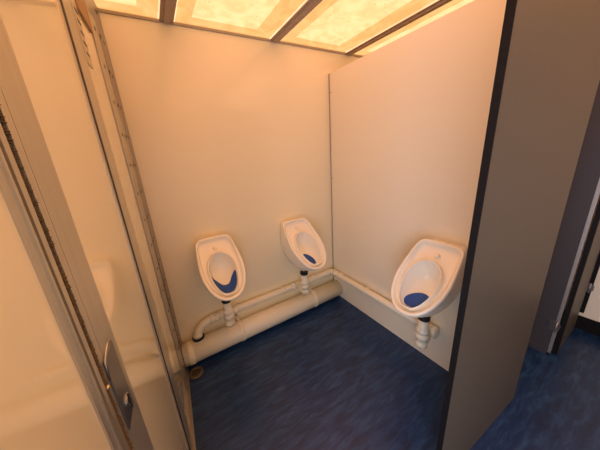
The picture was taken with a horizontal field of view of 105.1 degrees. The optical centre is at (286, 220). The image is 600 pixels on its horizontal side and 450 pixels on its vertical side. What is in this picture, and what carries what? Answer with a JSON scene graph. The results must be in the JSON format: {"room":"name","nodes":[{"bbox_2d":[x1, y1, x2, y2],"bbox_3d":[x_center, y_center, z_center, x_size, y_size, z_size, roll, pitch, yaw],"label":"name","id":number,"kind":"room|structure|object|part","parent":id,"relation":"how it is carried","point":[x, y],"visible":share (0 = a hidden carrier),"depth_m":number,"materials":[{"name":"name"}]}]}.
{"room":"public restroom","nodes":[
{"label":"public restroom","id":0,"kind":"room"},
{"bbox_2d":[0,10,189,449],"bbox_3d":[-0.224,0.307,0.151,0.046,2.262,2.350,-12,18,-25],"label":"wall","id":1,"kind":"structure","parent":0,"point":[45,403],"depth_m":0.27,"materials":[{"name":"beige"}]},
{"bbox_2d":[0,123,129,449],"bbox_3d":[-0.325,0.280,0.360,0.050,2.212,0.042,-12,18,-25],"label":"trim","id":2,"kind":"structure","parent":1,"relation":"attached to","point":[13,189],"depth_m":0.31,"materials":[{"name":"metal"}]},
{"bbox_2d":[70,0,92,68],"bbox_3d":[-0.689,-0.653,0.759,0.004,0.250,0.071,-12,18,-25],"label":"bracket","id":3,"kind":"object","parent":1,"relation":"attached to","point":[73,4],"visible":1,"depth_m":0.76,"materials":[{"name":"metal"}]},
{"bbox_2d":[75,0,92,33],"bbox_3d":[-0.760,-0.824,0.836,0.009,0.175,0.180,-12,18,-24],"label":"block","id":4,"kind":"object","parent":1,"relation":"attached to","point":[80,4],"visible":1,"depth_m":0.86,"materials":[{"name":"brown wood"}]},
{"bbox_2d":[0,0,188,449],"bbox_3d":[-0.433,0.347,0.636,0.056,1.885,0.502,-12,18,-25],"label":"door","id":5,"kind":"structure","parent":1,"relation":"in","point":[47,121],"depth_m":0.47,"materials":[{"name":"beige"}]},
{"bbox_3d":[-0.326,0.256,0.421,0.005,0.065,0.035,-10,17,-17],"label":"handle","id":6,"kind":"part","parent":5,"relation":"part of","materials":[{"name":"silver metal"}]},
{"bbox_3d":[-0.330,0.325,0.453,0.004,0.170,0.060,-12,18,-25],"label":"lock plate","id":7,"kind":"part","parent":5,"relation":"part of","materials":[{"name":"silver metal"}]},
{"bbox_2d":[60,0,192,449],"bbox_3d":[-0.596,0.149,0.879,0.051,2.212,0.150,-12,18,-25],"label":"trim","id":8,"kind":"structure","parent":1,"relation":"attached to","point":[67,9],"depth_m":0.81,"materials":[{"name":"metal"}]},
{"bbox_2d":[85,0,185,387],"bbox_3d":[-0.818,0.031,1.308,0.059,2.232,0.308,-12,18,-25],"label":"trim","id":9,"kind":"structure","parent":1,"relation":"attached to","point":[91,6],"depth_m":1.09,"materials":[{"name":"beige metal"}]},
{"bbox_2d":[87,9,186,386],"bbox_3d":[-0.790,0.084,1.338,0.011,2.050,0.268,-11,18,-21],"label":"piano hinge","id":10,"kind":"object","parent":1,"relation":"attached to","point":[100,41],"visible":0.99,"depth_m":1.23,"materials":[{"name":"metal"}]},
{"bbox_2d":[186,367,195,449],"bbox_3d":[-0.496,1.192,1.208,0.031,0.018,1.220,-12,18,-25],"label":"trim","id":11,"kind":"structure","parent":1,"relation":"attached to","point":[191,424],"depth_m":1.37,"materials":[{"name":"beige metal"}]},
{"bbox_2d":[97,7,363,343],"bbox_3d":[0.194,-0.307,2.043,2.990,2.312,0.050,-13,18,-28],"label":"wall","id":12,"kind":"structure","parent":0,"point":[229,134],"depth_m":1.62,"materials":[{"name":"beige paint"}]},
{"bbox_2d":[159,0,176,23],"bbox_3d":[-0.015,-0.852,0.170,0.072,0.046,2.652,-13,18,-28],"label":"beam","id":13,"kind":"structure","parent":12,"relation":"attached to","point":[167,7],"depth_m":1.19,"materials":[{"name":"brown wood"}]},
{"bbox_2d":[195,234,245,303],"bbox_3d":[-0.439,0.364,1.557,0.296,0.462,0.419,-13,18,-28],"label":"urinal","id":14,"kind":"object","parent":12,"relation":"attached to","point":[218,256],"visible":0.98,"depth_m":1.55,"materials":[{"name":"beige ceramic"}]},
{"bbox_2d":[212,270,236,292],"bbox_3d":[-0.390,0.401,1.483,0.152,0.089,0.128,-13,18,-28],"label":"mat","id":15,"kind":"object","parent":14,"relation":"in","point":[230,287],"visible":0.98,"depth_m":1.49,"materials":[{"name":"blue plastic"}]},
{"bbox_2d":[98,8,362,56],"bbox_3d":[0.180,-1.318,1.752,2.670,0.012,0.008,-13,18,-28],"label":"trim","id":16,"kind":"structure","parent":12,"relation":"attached to","point":[99,10],"depth_m":1.41,"materials":[{"name":"beige paint"}]},
{"bbox_2d":[182,280,342,366],"bbox_3d":[-0.133,0.815,2.000,1.518,0.227,0.166,-13,18,-28],"label":"pipe","id":17,"kind":"object","parent":12,"relation":"attached to","point":[194,351],"visible":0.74,"depth_m":1.88,"materials":[{"name":"beige plastic"}]},
{"bbox_2d":[193,269,439,348],"bbox_3d":[0.137,0.714,1.591,1.394,0.301,1.074,-13,18,-28],"label":"pipe","id":18,"kind":"object","parent":17,"relation":"attached to","point":[425,331],"visible":0.95,"depth_m":1.78,"materials":[{"name":"beige plastic"}]},
{"bbox_2d":[270,0,322,42],"bbox_3d":[0.577,-0.992,0.487,0.072,0.046,2.652,-13,18,-28],"label":"beam","id":19,"kind":"structure","parent":12,"relation":"attached to","point":[309,5],"depth_m":1.36,"materials":[{"name":"brown wood"}]},
{"bbox_2d":[280,218,325,275],"bbox_3d":[0.142,0.242,1.872,0.296,0.462,0.419,-13,18,-28],"label":"urinal","id":20,"kind":"object","parent":12,"relation":"attached to","point":[298,237],"visible":1,"depth_m":1.86,"materials":[{"name":"beige ceramic"}]},
{"bbox_2d":[303,254,315,263],"bbox_3d":[0.171,0.304,1.800,0.082,0.043,0.138,-13,18,-28],"label":"mat","id":21,"kind":"object","parent":20,"relation":"in","point":[308,257],"visible":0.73,"depth_m":1.81,"materials":[{"name":"blue plastic"}]},
{"bbox_2d":[346,0,451,55],"bbox_3d":[1.185,-1.136,0.813,0.072,0.046,2.652,-13,18,-28],"label":"trim","id":22,"kind":"structure","parent":12,"relation":"attached to","point":[439,3],"depth_m":1.51,"materials":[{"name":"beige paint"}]},
{"bbox_2d":[188,296,599,449],"bbox_3d":[0.974,1.109,1.213,2.990,0.050,2.810,-13,18,-28],"label":"floor","id":23,"kind":"structure","parent":0,"point":[328,376],"depth_m":1.40,"materials":[{"name":"blue plastic"}]},
{"bbox_2d":[189,366,203,378],"bbox_3d":[-0.646,1.085,1.636,0.100,0.005,0.100,-13,18,-28],"label":"floor drain","id":24,"kind":"object","parent":23,"relation":"on","point":[197,371],"visible":1,"depth_m":1.64,"materials":[{"name":"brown metal"}]},
{"bbox_2d":[328,0,506,370],"bbox_3d":[0.766,-0.078,1.591,0.022,2.041,1.374,-13,18,-28],"label":"wall","id":25,"kind":"structure","parent":23,"relation":"on","point":[408,117],"depth_m":1.44,"materials":[{"name":"white paint"}]},
{"bbox_3d":[0.421,-0.215,2.154,0.003,2.041,0.010,-13,18,-28],"label":"corner trim","id":26,"kind":"part","parent":25,"relation":"part of","materials":[{"name":"silver metal"}]},
{"bbox_2d":[391,239,466,321],"bbox_3d":[0.783,0.373,1.296,0.419,0.462,0.296,-13,18,-28],"label":"urinal","id":27,"kind":"object","parent":25,"relation":"attached to","point":[434,268],"visible":0.96,"depth_m":1.28,"materials":[{"name":"beige ceramic"}]},
{"bbox_2d":[404,293,428,307],"bbox_3d":[0.712,0.428,1.251,0.128,0.057,0.109,-13,18,-28],"label":"mat","id":28,"kind":"object","parent":27,"relation":"in","point":[413,300],"visible":0.88,"depth_m":1.26,"materials":[{"name":"blue plastic"}]},
{"bbox_2d":[436,0,599,449],"bbox_3d":[0.886,0.116,0.874,0.750,2.046,0.020,-13,18,-26],"label":"privacy screen","id":29,"kind":"object","parent":23,"relation":"on","point":[547,78],"visible":1,"depth_m":0.76,"materials":[{"name":"grey laminate"}]},
{"bbox_2d":[527,81,599,353],"bbox_3d":[1.543,-0.116,1.494,0.073,2.050,0.581,-13,18,-28],"label":"partition panel","id":30,"kind":"object","parent":23,"relation":"on","point":[584,193],"visible":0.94,"depth_m":1.36,"materials":[{"name":"grey laminate"}]},
{"bbox_2d":[552,199,599,354],"bbox_3d":[1.905,-0.102,1.362,0.412,2.018,0.021,-13,18,-28],"label":"door","id":31,"kind":"structure","parent":30,"relation":"attached to","point":[592,246],"depth_m":1.45,"materials":[{"name":"grey laminate"}]},
{"bbox_2d":[579,251,599,312],"bbox_3d":[2.115,-0.159,1.485,0.048,2.050,0.090,-13,18,-28],"label":"pilaster","id":32,"kind":"object","parent":23,"relation":"on","point":[590,287],"visible":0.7,"depth_m":1.63,"materials":[{"name":"grey laminate"}]},
{"bbox_2d":[564,196,599,321],"bbox_3d":[2.096,-0.317,1.560,0.050,2.312,2.660,-13,18,-28],"label":"wall","id":33,"kind":"structure","parent":0,"point":[592,311],"depth_m":1.66,"materials":[{"name":"beige laminate"}]},
{"bbox_2d":[561,310,599,336],"bbox_3d":[2.152,0.746,1.855,0.015,0.105,2.660,-13,18,-28],"label":"baseboard","id":34,"kind":"structure","parent":33,"relation":"attached to","point":[591,326],"depth_m":1.70,"materials":[{"name":"black"}]},
{"bbox_3d":[0.786,-1.097,0.590,2.990,0.055,2.760,-13,18,-28],"label":"ceiling","id":35,"kind":"structure","parent":0,"visible":0},
{"bbox_2d":[94,0,159,18],"bbox_3d":[-0.226,-0.809,0.054,0.418,0.032,2.652,-13,18,-28],"label":"window","id":36,"kind":"structure","parent":35,"relation":"attached to","point":[150,8],"depth_m":1.16,"materials":[{"name":"glass"}]},
{"bbox_2d":[174,0,307,38],"bbox_3d":[0.281,-0.929,0.326,0.614,0.032,2.652,-13,18,-28],"label":"window","id":37,"kind":"structure","parent":35,"relation":"attached to","point":[261,18],"depth_m":1.30,"materials":[{"name":"glass"}]},
{"bbox_2d":[281,0,437,52],"bbox_3d":[0.880,-1.071,0.648,0.632,0.032,2.652,-13,18,-28],"label":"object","id":38,"kind":"structure","parent":35,"relation":"attached to","point":[339,25],"depth_m":1.47,"materials":[{"name":"glass"}]},
{"bbox_2d":[354,0,473,55],"bbox_3d":[1.486,-1.214,0.973,0.628,0.032,2.652,-13,18,-28],"label":"window","id":39,"kind":"structure","parent":35,"relation":"attached to","point":[453,5],"depth_m":1.58,"materials":[{"name":"glass"}]}
]}

